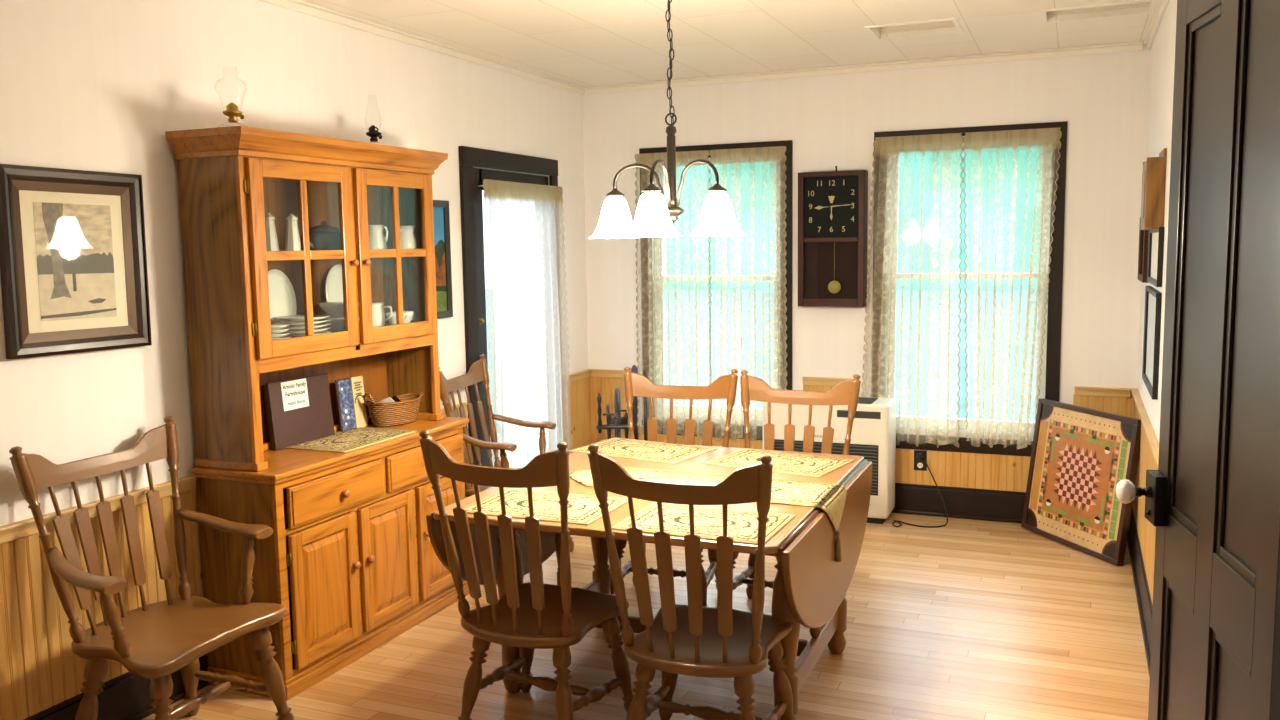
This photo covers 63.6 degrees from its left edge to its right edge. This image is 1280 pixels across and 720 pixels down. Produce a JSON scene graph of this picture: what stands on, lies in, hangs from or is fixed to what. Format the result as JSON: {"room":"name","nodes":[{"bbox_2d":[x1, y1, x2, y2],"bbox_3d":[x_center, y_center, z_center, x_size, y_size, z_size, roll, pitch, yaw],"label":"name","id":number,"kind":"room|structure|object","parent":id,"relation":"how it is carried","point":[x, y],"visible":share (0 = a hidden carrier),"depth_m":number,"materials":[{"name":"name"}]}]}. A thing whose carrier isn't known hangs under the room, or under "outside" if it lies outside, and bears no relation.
{"room":"dining room","nodes":[
{"label":"dining room","id":0,"kind":"room"},
{"bbox_2d":[0,0,590,719],"bbox_3d":[-1.779,-0.091,3.841,0.152,2.704,7.000,2,7,23],"label":"wall","id":1,"kind":"structure","parent":0,"point":[87,85],"depth_m":3.73,"materials":[{"name":"paint"}]},
{"bbox_2d":[0,164,151,358],"bbox_3d":[-1.860,-0.326,3.419,0.035,0.606,0.531,2,7,23],"label":"framed picture","id":2,"kind":"object","parent":1,"relation":"attached to","point":[74,275],"visible":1,"depth_m":3.40,"materials":[{"name":"black wood"}]},
{"bbox_2d":[33,202,116,320],"bbox_3d":[-1.869,-0.326,3.423,0.001,0.382,0.289,2,7,23],"label":"print","id":3,"kind":"object","parent":2,"relation":"attached to","point":[75,243],"depth_m":3.42,"materials":[{"name":"brown paper"}]},
{"bbox_2d":[24,654,208,719],"bbox_3d":[-1.685,1.163,3.949,0.034,0.185,7.000,2,7,23],"label":"baseboard","id":4,"kind":"structure","parent":1,"relation":"attached to","point":[126,696],"depth_m":3.63,"materials":[{"name":"black wood"}]},
{"bbox_2d":[0,402,467,543],"bbox_3d":[-2.001,0.549,3.153,0.034,0.050,5.430,2,7,23],"label":"trim","id":5,"kind":"structure","parent":1,"relation":"attached to","point":[27,527],"depth_m":3.49,"materials":[{"name":"brown wood"}]},
{"bbox_2d":[433,200,452,318],"bbox_3d":[-1.104,-0.505,5.221,0.021,0.610,0.500,2,7,23],"label":"framed picture","id":6,"kind":"object","parent":1,"relation":"attached to","point":[441,217],"visible":0.36,"depth_m":5.40,"materials":[{"name":"black wood"}]},
{"bbox_2d":[433,207,446,311],"bbox_3d":[-1.107,-0.505,5.222,0.001,0.540,0.430,2,7,23],"label":"print","id":7,"kind":"object","parent":6,"relation":"attached to","point":[439,213],"depth_m":5.38},
{"bbox_2d":[458,146,557,466],"bbox_3d":[-0.748,-0.111,6.150,0.082,2.200,1.110,2,7,23],"label":"door frame","id":8,"kind":"structure","parent":1,"relation":"in","point":[471,205],"depth_m":5.72,"materials":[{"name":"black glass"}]},
{"bbox_2d":[569,369,591,381],"bbox_3d":[-0.415,0.108,6.892,0.034,0.050,0.400,2,7,23],"label":"trim","id":9,"kind":"structure","parent":1,"relation":"attached to","point":[586,373],"depth_m":6.90,"materials":[{"name":"brown wood"}]},
{"bbox_2d":[258,0,1168,94],"bbox_3d":[-0.175,-1.362,3.011,3.398,0.044,7.000,2,7,23],"label":"trim","id":10,"kind":"structure","parent":1,"relation":"attached to","point":[300,6],"depth_m":5.81,"materials":[{"name":"white paint"}]},
{"bbox_2d":[142,513,1149,719],"bbox_3d":[-0.087,1.354,3.294,3.778,0.100,7.280,2,7,23],"label":"floor","id":11,"kind":"structure","parent":0,"point":[962,619],"depth_m":4.18,"materials":[{"name":"brown wood"}]},
{"bbox_2d":[9,417,293,719],"bbox_3d":[-1.567,0.776,3.386,0.555,1.080,0.704,2,7,23],"label":"armchair","id":12,"kind":"object","parent":11,"relation":"on","point":[154,641],"visible":1,"depth_m":3.41,"materials":[{"name":"brown wood"}]},
{"bbox_2d":[165,126,469,700],"bbox_3d":[-1.242,0.151,4.353,0.432,2.092,1.312,2,7,23],"label":"china hutch","id":13,"kind":"object","parent":11,"relation":"on","point":[351,560],"visible":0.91,"depth_m":4.02,"materials":[{"name":"brown wood"}]},
{"bbox_2d":[215,73,247,126],"bbox_3d":[-1.486,-0.950,3.755,0.120,0.235,0.120,2,7,23],"label":"oil lamp","id":14,"kind":"object","parent":13,"relation":"on","point":[232,111],"visible":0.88,"depth_m":3.75,"materials":[{"name":"gold glass"}]},
{"bbox_2d":[265,213,278,250],"bbox_3d":[-1.425,-0.483,3.973,0.066,0.165,0.066,-7,9,-44],"label":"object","id":15,"kind":"object","parent":13,"relation":"on","point":[271,235],"visible":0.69,"depth_m":3.95,"materials":[{"name":"white ceramic"}]},
{"bbox_2d":[271,336,290,339],"bbox_3d":[-1.419,-0.079,3.979,0.139,0.016,0.139,2,7,23],"label":"plate","id":16,"kind":"object","parent":13,"relation":"on","point":[284,337],"visible":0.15,"depth_m":4.02,"materials":[{"name":"white ceramic"}]},
{"bbox_2d":[271,332,290,337],"bbox_3d":[-1.419,-0.095,3.978,0.139,0.016,0.139,2,7,23],"label":"plate","id":17,"kind":"object","parent":16,"relation":"on","point":[278,335],"visible":0.52,"depth_m":3.95,"materials":[{"name":"white ceramic"}]},
{"bbox_2d":[271,328,290,333],"bbox_3d":[-1.419,-0.112,3.976,0.139,0.016,0.139,2,7,23],"label":"plate","id":18,"kind":"object","parent":17,"relation":"on","point":[274,331],"visible":0.51,"depth_m":3.94,"materials":[{"name":"white ceramic"}]},
{"bbox_2d":[271,323,289,329],"bbox_3d":[-1.419,-0.128,3.974,0.139,0.016,0.139,2,7,23],"label":"plate","id":19,"kind":"object","parent":18,"relation":"on","point":[273,325],"visible":0.5,"depth_m":3.97,"materials":[{"name":"white ceramic"}]},
{"bbox_2d":[268,269,296,322],"bbox_3d":[-1.479,-0.236,4.210,0.033,0.269,0.210,2,7,23],"label":"oval platter","id":20,"kind":"object","parent":13,"relation":"on","point":[282,299],"visible":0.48,"depth_m":4.23,"materials":[{"name":"white ceramic"}]},
{"bbox_2d":[285,214,300,250],"bbox_3d":[-1.377,-0.496,4.087,0.066,0.165,0.066,-7,9,-44],"label":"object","id":21,"kind":"object","parent":13,"relation":"on","point":[292,240],"visible":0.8,"depth_m":4.07,"materials":[{"name":"white ceramic"}]},
{"bbox_2d":[263,373,334,449],"bbox_3d":[-1.427,0.211,4.328,0.057,0.275,0.360,2,7,23],"label":"album","id":22,"kind":"object","parent":13,"relation":"on","point":[298,410],"visible":1,"depth_m":4.29,"materials":[{"name":"brown leather"}]},
{"bbox_2d":[286,331,330,337],"bbox_3d":[-1.363,-0.103,4.188,0.209,0.016,0.209,2,7,23],"label":"plate","id":23,"kind":"object","parent":13,"relation":"on","point":[321,332],"visible":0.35,"depth_m":4.22,"materials":[{"name":"white ceramic"}]},
{"bbox_2d":[285,327,330,333],"bbox_3d":[-1.363,-0.119,4.186,0.209,0.016,0.209,2,7,23],"label":"plate","id":24,"kind":"object","parent":23,"relation":"on","point":[321,328],"visible":0.57,"depth_m":4.14,"materials":[{"name":"white ceramic"}]},
{"bbox_2d":[284,323,330,329],"bbox_3d":[-1.363,-0.136,4.184,0.209,0.016,0.209,2,7,23],"label":"plate","id":25,"kind":"object","parent":24,"relation":"on","point":[317,326],"visible":0.61,"depth_m":4.14,"materials":[{"name":"white ceramic"}]},
{"bbox_2d":[276,319,329,325],"bbox_3d":[-1.364,-0.152,4.182,0.209,0.016,0.209,2,7,23],"label":"plate","id":26,"kind":"object","parent":25,"relation":"on","point":[292,323],"visible":0.63,"depth_m":4.13,"materials":[{"name":"white ceramic"}]},
{"bbox_2d":[276,315,329,320],"bbox_3d":[-1.364,-0.169,4.180,0.209,0.016,0.209,2,7,23],"label":"plate","id":27,"kind":"object","parent":26,"relation":"on","point":[292,317],"visible":0.78,"depth_m":4.17,"materials":[{"name":"white ceramic"}]},
{"bbox_2d":[309,221,340,249],"bbox_3d":[-1.313,-0.507,4.290,0.181,0.140,0.190,-3,7,-20],"label":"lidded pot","id":28,"kind":"object","parent":13,"relation":"on","point":[321,237],"visible":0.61,"depth_m":4.22,"materials":[{"name":"blue ceramic"}]},
{"bbox_2d":[191,417,468,484],"bbox_3d":[-1.247,0.359,4.388,0.406,0.040,1.297,2,7,23],"label":"countertop","id":29,"kind":"structure","parent":13,"relation":"on","point":[286,464],"depth_m":4.04,"materials":[{"name":"brown wood"}]},
{"bbox_2d":[325,264,342,301],"bbox_3d":[-1.324,-0.284,4.576,0.034,0.279,0.210,2,7,23],"label":"oval platter","id":30,"kind":"object","parent":13,"relation":"on","point":[333,283],"visible":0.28,"depth_m":4.54,"materials":[{"name":"white ceramic"}]},
{"bbox_2d":[323,317,359,332],"bbox_3d":[-1.273,-0.149,4.385,0.170,0.062,0.170,2,7,23],"label":"bowl","id":31,"kind":"object","parent":13,"relation":"on","point":[337,324],"visible":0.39,"depth_m":4.32,"materials":[{"name":"white ceramic"}]},
{"bbox_2d":[318,302,358,317],"bbox_3d":[-1.274,-0.212,4.378,0.170,0.062,0.170,2,7,23],"label":"bowl","id":32,"kind":"object","parent":31,"relation":"on","point":[334,309],"visible":0.66,"depth_m":4.32,"materials":[{"name":"white ceramic"}]},
{"bbox_2d":[286,427,416,452],"bbox_3d":[-1.231,0.336,4.391,0.330,0.004,0.490,2,7,23],"label":"placemat","id":33,"kind":"object","parent":13,"relation":"on","point":[353,439],"visible":0.98,"depth_m":4.36,"materials":[{"name":"beige fabric"}]},
{"bbox_2d":[335,377,355,431],"bbox_3d":[-1.310,0.200,4.590,0.027,0.234,0.100,2,7,23],"label":"booklet","id":34,"kind":"object","parent":33,"relation":"on","point":[343,386],"visible":1,"depth_m":4.58,"materials":[{"name":"blue paper"}]},
{"bbox_2d":[350,376,367,427],"bbox_3d":[-1.272,0.191,4.678,0.026,0.232,0.080,2,7,23],"label":"booklet","id":35,"kind":"object","parent":33,"relation":"on","point":[357,386],"visible":0.98,"depth_m":4.67,"materials":[{"name":"beige paper"}]},
{"bbox_2d":[366,121,381,142],"bbox_3d":[-1.166,-1.039,4.509,0.120,0.235,0.120,2,7,23],"label":"oil lamp","id":36,"kind":"object","parent":13,"relation":"on","point":[373,132],"visible":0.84,"depth_m":4.50,"materials":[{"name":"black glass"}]},
{"bbox_2d":[368,225,387,248],"bbox_3d":[-1.156,-0.533,4.562,0.134,0.125,0.101,-6,8,-37],"label":"jug","id":37,"kind":"object","parent":13,"relation":"on","point":[377,240],"visible":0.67,"depth_m":4.51,"materials":[{"name":"white ceramic"}]},
{"bbox_2d":[372,302,392,326],"bbox_3d":[-1.187,-0.200,4.614,0.130,0.110,0.111,-7,9,-43],"label":"pitcher","id":38,"kind":"object","parent":13,"relation":"on","point":[378,312],"visible":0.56,"depth_m":4.57,"materials":[{"name":"white ceramic"}]},
{"bbox_2d":[363,392,422,426],"bbox_3d":[-1.135,0.211,4.778,0.174,0.164,0.348,3,8,33],"label":"wicker basket","id":39,"kind":"object","parent":13,"relation":"on","point":[405,411],"visible":0.98,"depth_m":4.70,"materials":[{"name":"brown wicker"}]},
{"bbox_2d":[381,397,394,401],"bbox_3d":[-1.149,0.223,4.732,0.070,0.113,0.039,0,6,6],"label":"folded paper","id":40,"kind":"object","parent":39,"relation":"in","point":[389,399],"visible":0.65,"depth_m":4.71,"materials":[{"name":"white paper"}]},
{"bbox_2d":[391,395,400,401],"bbox_3d":[-1.127,0.216,4.794,0.070,0.113,0.039,3,8,34],"label":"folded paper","id":41,"kind":"object","parent":39,"relation":"in","point":[395,398],"visible":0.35,"depth_m":4.77,"materials":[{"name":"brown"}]},
{"bbox_2d":[386,312,406,324],"bbox_3d":[-1.105,-0.185,4.689,0.097,0.060,0.097,-2,7,-13],"label":"teacup","id":42,"kind":"object","parent":13,"relation":"on","point":[392,320],"visible":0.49,"depth_m":4.66,"materials":[{"name":"white ceramic"}]},
{"bbox_2d":[394,311,414,322],"bbox_3d":[-1.092,-0.196,4.784,0.097,0.060,0.097,-2,7,-13],"label":"teacup","id":43,"kind":"object","parent":13,"relation":"on","point":[410,314],"visible":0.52,"depth_m":4.76,"materials":[{"name":"white ceramic"}]},
{"bbox_2d":[400,226,416,248],"bbox_3d":[-1.093,-0.555,4.753,0.134,0.125,0.101,-6,8,-37],"label":"jug","id":44,"kind":"object","parent":13,"relation":"on","point":[407,236],"visible":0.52,"depth_m":4.72,"materials":[{"name":"white ceramic"}]},
{"bbox_2d":[439,354,573,551],"bbox_3d":[-0.698,0.539,5.393,0.555,1.080,0.704,1,7,14],"label":"armchair","id":45,"kind":"object","parent":11,"relation":"on","point":[478,371],"visible":0.38,"depth_m":5.50,"materials":[{"name":"brown wood"}]},
{"bbox_2d":[419,430,634,719],"bbox_3d":[-0.350,0.747,3.495,0.567,1.076,0.547,2,7,28],"label":"chair","id":46,"kind":"object","parent":11,"relation":"on","point":[535,614],"visible":0.99,"depth_m":3.34,"materials":[{"name":"brown wood"}]},
{"bbox_2d":[596,365,647,440],"bbox_3d":[-0.086,0.494,6.372,0.286,0.932,0.621,0,6,8],"label":"fireplace tools","id":47,"kind":"object","parent":11,"relation":"on","point":[618,422],"visible":0.52,"depth_m":6.28,"materials":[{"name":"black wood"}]},
{"bbox_2d":[426,440,871,719],"bbox_3d":[0.122,0.841,4.005,1.294,0.755,1.425,2,7,23],"label":"table","id":48,"kind":"object","parent":11,"relation":"on","point":[810,587],"visible":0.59,"depth_m":3.74,"materials":[{"name":"brown wood"}]},
{"bbox_2d":[464,488,627,524],"bbox_3d":[-0.335,0.508,3.619,0.510,0.004,0.360,2,7,23],"label":"placemat","id":49,"kind":"object","parent":48,"relation":"on","point":[582,509],"visible":0.75,"depth_m":3.60,"materials":[{"name":"beige fabric"}]},
{"bbox_2d":[570,470,592,486],"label":"table runner","id":50,"kind":"object","parent":48,"relation":"on","point":[584,477],"depth_m":4.03,"materials":[{"name":"brown"}]},
{"bbox_2d":[569,437,716,463],"bbox_3d":[0.014,0.397,4.572,0.550,0.004,0.360,3,8,33],"label":"placemat","id":51,"kind":"object","parent":48,"relation":"on","point":[663,452],"visible":0.92,"depth_m":4.55,"materials":[{"name":"beige fabric"}]},
{"bbox_2d":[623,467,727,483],"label":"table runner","id":52,"kind":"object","parent":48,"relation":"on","point":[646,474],"depth_m":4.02,"materials":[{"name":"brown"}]},
{"bbox_2d":[612,502,794,544],"bbox_3d":[0.210,0.528,3.368,0.510,0.004,0.360,2,7,24],"label":"placemat","id":53,"kind":"object","parent":48,"relation":"on","point":[742,525],"visible":0.74,"depth_m":3.36,"materials":[{"name":"beige fabric"}]},
{"bbox_2d":[705,448,854,476],"bbox_3d":[0.580,0.421,4.278,0.510,0.004,0.360,3,8,34],"label":"placemat","id":54,"kind":"object","parent":48,"relation":"on","point":[783,462],"visible":0.9,"depth_m":4.27,"materials":[{"name":"beige fabric"}]},
{"bbox_2d":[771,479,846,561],"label":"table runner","id":55,"kind":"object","parent":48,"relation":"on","point":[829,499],"depth_m":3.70,"materials":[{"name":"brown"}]},
{"bbox_2d":[609,367,737,606],"bbox_3d":[0.132,0.598,4.770,0.567,1.076,0.547,1,7,17],"label":"chair","id":56,"kind":"object","parent":11,"relation":"on","point":[635,384],"visible":0.39,"depth_m":4.94,"materials":[{"name":"brown wood"}]},
{"bbox_2d":[588,444,794,719],"bbox_3d":[0.201,0.766,3.249,0.567,1.076,0.547,2,7,22],"label":"chair","id":57,"kind":"object","parent":11,"relation":"on","point":[692,639],"visible":1,"depth_m":3.07,"materials":[{"name":"brown wood"}]},
{"bbox_2d":[717,370,860,607],"bbox_3d":[0.637,0.613,4.558,0.567,1.076,0.547,2,7,25],"label":"chair","id":58,"kind":"object","parent":11,"relation":"on","point":[752,388],"visible":0.33,"depth_m":4.72,"materials":[{"name":"brown wood"}]},
{"bbox_2d":[762,397,895,523],"bbox_3d":[1.149,0.589,6.290,0.760,0.719,0.302,2,7,23],"label":"wall heater","id":59,"kind":"object","parent":11,"relation":"on","point":[873,434],"visible":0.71,"depth_m":6.09,"materials":[{"name":"white metal"}]},
{"bbox_2d":[858,397,877,403],"bbox_3d":[1.128,0.235,6.240,0.580,0.004,0.223,2,7,23],"label":"vent","id":60,"kind":"object","parent":59,"relation":"attached to","point":[861,400],"depth_m":6.13,"materials":[{"name":"black metal"}]},
{"bbox_2d":[892,453,947,527],"bbox_3d":[1.649,0.771,6.062,0.348,0.388,0.271,-6,8,-39],"label":"electrical cable","id":61,"kind":"object","parent":11,"relation":"on","point":[920,456],"visible":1,"depth_m":6.11,"materials":[{"name":"black plastic"}]},
{"bbox_2d":[1021,398,1140,565],"bbox_3d":[2.364,0.632,5.562,0.133,0.758,0.759,-3,7,-17],"label":"game board","id":62,"kind":"object","parent":11,"relation":"on","point":[1080,455],"visible":0.98,"depth_m":5.52,"materials":[{"name":"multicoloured wood"}]},
{"bbox_2d":[302,0,1157,86],"bbox_3d":[-0.131,-1.456,2.981,3.778,0.163,7.280,2,7,23],"label":"ceiling","id":63,"kind":"structure","parent":0,"point":[585,43],"depth_m":5.09,"materials":[{"name":"beige paint"}]},
{"bbox_2d":[590,0,744,274],"bbox_3d":[0.059,-0.877,3.659,0.630,1.158,0.411,2,7,23],"label":"chandelier","id":64,"kind":"object","parent":63,"relation":"hanging from","point":[653,218],"visible":1,"depth_m":3.63,"materials":[{"name":"white glass"}]},
{"bbox_2d":[606,189,623,198],"bbox_3d":[-0.093,-0.620,3.866,0.070,0.039,0.070,2,7,23],"label":"socket","id":65,"kind":"object","parent":64,"relation":"attached to","point":[614,194],"depth_m":3.84,"materials":[{"name":"brown metal"}]},
{"bbox_2d":[642,184,661,193],"bbox_3d":[0.041,-0.591,3.587,0.070,0.039,0.070,2,7,23],"label":"socket","id":66,"kind":"object","parent":64,"relation":"attached to","point":[651,189],"depth_m":3.57,"materials":[{"name":"brown metal"}]},
{"bbox_2d":[707,184,726,193],"bbox_3d":[0.271,-0.600,3.636,0.070,0.039,0.070,2,7,23],"label":"socket","id":67,"kind":"object","parent":64,"relation":"attached to","point":[716,189],"depth_m":3.61,"materials":[{"name":"brown metal"}]},
{"bbox_2d":[583,44,1149,491],"bbox_3d":[1.229,-0.426,6.420,3.678,2.704,0.152,2,7,23],"label":"wall","id":68,"kind":"structure","parent":0,"point":[831,121],"depth_m":6.16,"materials":[{"name":"paint"}]},
{"bbox_2d":[591,369,630,377],"bbox_3d":[-0.191,0.093,6.995,0.294,0.050,0.034,2,7,23],"label":"trim","id":69,"kind":"structure","parent":68,"relation":"attached to","point":[595,372],"depth_m":7.00,"materials":[{"name":"brown wood"}]},
{"bbox_2d":[639,140,792,439],"bbox_3d":[0.508,-0.438,6.716,1.040,1.885,0.165,2,7,23],"label":"window","id":70,"kind":"structure","parent":68,"relation":"in","point":[684,414],"depth_m":6.69,"materials":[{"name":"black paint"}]},
{"bbox_2d":[802,377,853,385],"bbox_3d":[1.184,0.136,6.417,0.350,0.050,0.034,2,7,23],"label":"trim","id":71,"kind":"structure","parent":68,"relation":"attached to","point":[823,381],"depth_m":6.43,"materials":[{"name":"brown wood"}]},
{"bbox_2d":[798,166,867,306],"bbox_3d":[1.171,-0.752,6.274,0.406,0.850,0.113,2,7,23],"label":"wall clock","id":72,"kind":"object","parent":68,"relation":"attached to","point":[832,205],"visible":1,"depth_m":6.27,"materials":[{"name":"brown wood"}]},
{"bbox_2d":[914,450,926,470],"bbox_3d":[1.699,0.609,6.254,0.076,0.124,0.009,2,7,23],"label":"power outlet","id":73,"kind":"object","parent":68,"relation":"attached to","point":[918,464],"visible":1,"depth_m":6.25,"materials":[{"name":"black plastic"}]},
{"bbox_2d":[891,483,1025,523],"bbox_3d":[1.217,0.834,6.485,3.326,0.185,0.034,2,7,23],"label":"baseboard","id":74,"kind":"structure","parent":68,"relation":"attached to","point":[915,499],"depth_m":6.18,"materials":[{"name":"black wood"}]},
{"bbox_2d":[872,121,1066,456],"bbox_3d":[1.929,-0.404,6.117,1.085,1.905,0.165,2,7,23],"label":"window","id":75,"kind":"structure","parent":68,"relation":"in","point":[1049,387],"depth_m":6.07,"materials":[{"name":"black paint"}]},
{"bbox_2d":[1074,386,1130,396],"bbox_3d":[2.606,0.180,5.819,0.287,0.050,0.034,2,7,23],"label":"trim","id":76,"kind":"structure","parent":68,"relation":"attached to","point":[1079,390],"depth_m":5.81,"materials":[{"name":"brown wood"}]},
{"bbox_2d":[1132,0,1176,604],"bbox_3d":[1.516,0.011,2.456,0.252,2.704,7.000,2,7,23],"label":"wall","id":77,"kind":"structure","parent":0,"point":[1162,51],"depth_m":4.62,"materials":[{"name":"paint"}]},
{"bbox_2d":[1127,507,1152,677],"bbox_3d":[1.415,1.259,2.646,0.034,0.185,7.000,2,7,23],"label":"baseboard","id":78,"kind":"structure","parent":77,"relation":"attached to","point":[1144,602],"depth_m":4.67,"materials":[{"name":"black wood"}]},
{"bbox_2d":[1138,217,1148,282],"bbox_3d":[2.588,-0.572,5.298,0.029,0.330,0.460,2,7,23],"label":"framed picture","id":79,"kind":"object","parent":77,"relation":"attached to","point":[1143,234],"visible":0.63,"depth_m":5.36,"materials":[{"name":"brown wood"}]},
{"bbox_2d":[1131,388,1158,467],"bbox_3d":[2.033,0.386,4.051,0.034,0.050,3.760,2,7,23],"label":"trim","id":80,"kind":"structure","parent":77,"relation":"attached to","point":[1151,436],"depth_m":4.65,"materials":[{"name":"brown wood"}]},
{"bbox_2d":[1142,286,1161,399],"bbox_3d":[2.319,-0.096,4.681,0.021,0.450,0.740,2,7,23],"label":"framed picture","id":81,"kind":"object","parent":77,"relation":"attached to","point":[1153,297],"visible":1,"depth_m":4.65,"materials":[{"name":"black"}]},
{"bbox_2d":[1147,308,1154,369],"bbox_3d":[2.321,-0.096,4.680,0.001,0.260,0.480,2,7,23],"label":"print","id":82,"kind":"object","parent":81,"relation":"attached to","point":[1151,333],"depth_m":4.71,"materials":[{"name":"grey paper"}]},
{"bbox_2d":[1140,148,1166,229],"bbox_3d":[2.209,-0.730,4.446,0.078,0.335,0.280,2,7,23],"label":"wall box","id":83,"kind":"object","parent":77,"relation":"attached to","point":[1154,168],"visible":0.97,"depth_m":4.32,"materials":[{"name":"brown wood"}]},
{"bbox_2d":[1147,227,1164,286],"bbox_3d":[2.297,-0.465,4.603,0.021,0.250,0.660,2,7,23],"label":"framed picture","id":84,"kind":"object","parent":77,"relation":"attached to","point":[1156,237],"visible":0.93,"depth_m":4.57,"materials":[{"name":"black"}]},
{"bbox_2d":[1115,0,1279,719],"bbox_3d":[1.248,0.171,2.327,0.152,2.400,0.804,0,6,12],"label":"door","id":85,"kind":"structure","parent":77,"relation":"in","point":[1212,499],"depth_m":2.27,"materials":[{"name":"brown paint"}]},
{"label":"outside","id":86,"kind":"structure","parent":0,"visible":0},
{"bbox_2d":[485,289,1037,441],"bbox_3d":[6.216,1.026,9.869,70.000,0.100,70.000,2,7,23],"label":"ground","id":87,"kind":"structure","parent":86,"point":[912,298],"depth_m":21.65,"materials":[{"name":"white"}]},
{"bbox_3d":[0.446,-1.308,6.561,0.955,0.010,0.028,2,7,23],"label":"curtain rod","id":88,"kind":"object","parent":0,"visible":0},
{"bbox_2d":[635,150,711,438],"bbox_3d":[0.214,-0.408,6.734,0.535,1.871,0.027,2,7,23],"label":"lace curtain","id":89,"kind":"object","parent":88,"relation":"hanging from","point":[684,158],"visible":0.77,"depth_m":6.72,"materials":[{"name":"beige fabric"}]},
{"bbox_2d":[709,146,787,440],"bbox_3d":[0.682,-0.394,6.538,0.529,1.871,0.028,2,7,23],"label":"lace curtain","id":90,"kind":"object","parent":88,"relation":"hanging from","point":[775,155],"visible":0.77,"depth_m":6.51,"materials":[{"name":"beige fabric"}]},
{"bbox_3d":[1.876,-1.288,5.957,1.000,0.010,0.028,2,7,23],"label":"curtain rod","id":91,"kind":"object","parent":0,"visible":0},
{"bbox_2d":[861,133,962,447],"bbox_3d":[1.608,-0.396,6.144,0.592,1.853,0.030,2,7,23],"label":"lace curtain","id":92,"kind":"object","parent":91,"relation":"hanging from","point":[948,144],"visible":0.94,"depth_m":6.11,"materials":[{"name":"beige fabric"}]},
{"bbox_2d":[963,127,1061,448],"bbox_3d":[2.115,-0.391,5.931,0.527,1.832,0.025,2,7,23],"label":"lace curtain","id":93,"kind":"object","parent":91,"relation":"hanging from","point":[1043,139],"visible":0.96,"depth_m":5.92,"materials":[{"name":"beige fabric"}]},
{"bbox_3d":[-0.699,-1.005,6.078,0.054,0.010,0.880,2,7,23],"label":"curtain rod","id":94,"kind":"object","parent":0,"visible":0},
{"bbox_2d":[483,179,571,467],"bbox_3d":[-0.644,-0.088,6.157,0.038,1.910,1.030,2,7,23],"label":"lace curtain","id":95,"kind":"object","parent":94,"relation":"hanging from","point":[528,354],"visible":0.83,"depth_m":6.10,"materials":[{"name":"white fabric"}]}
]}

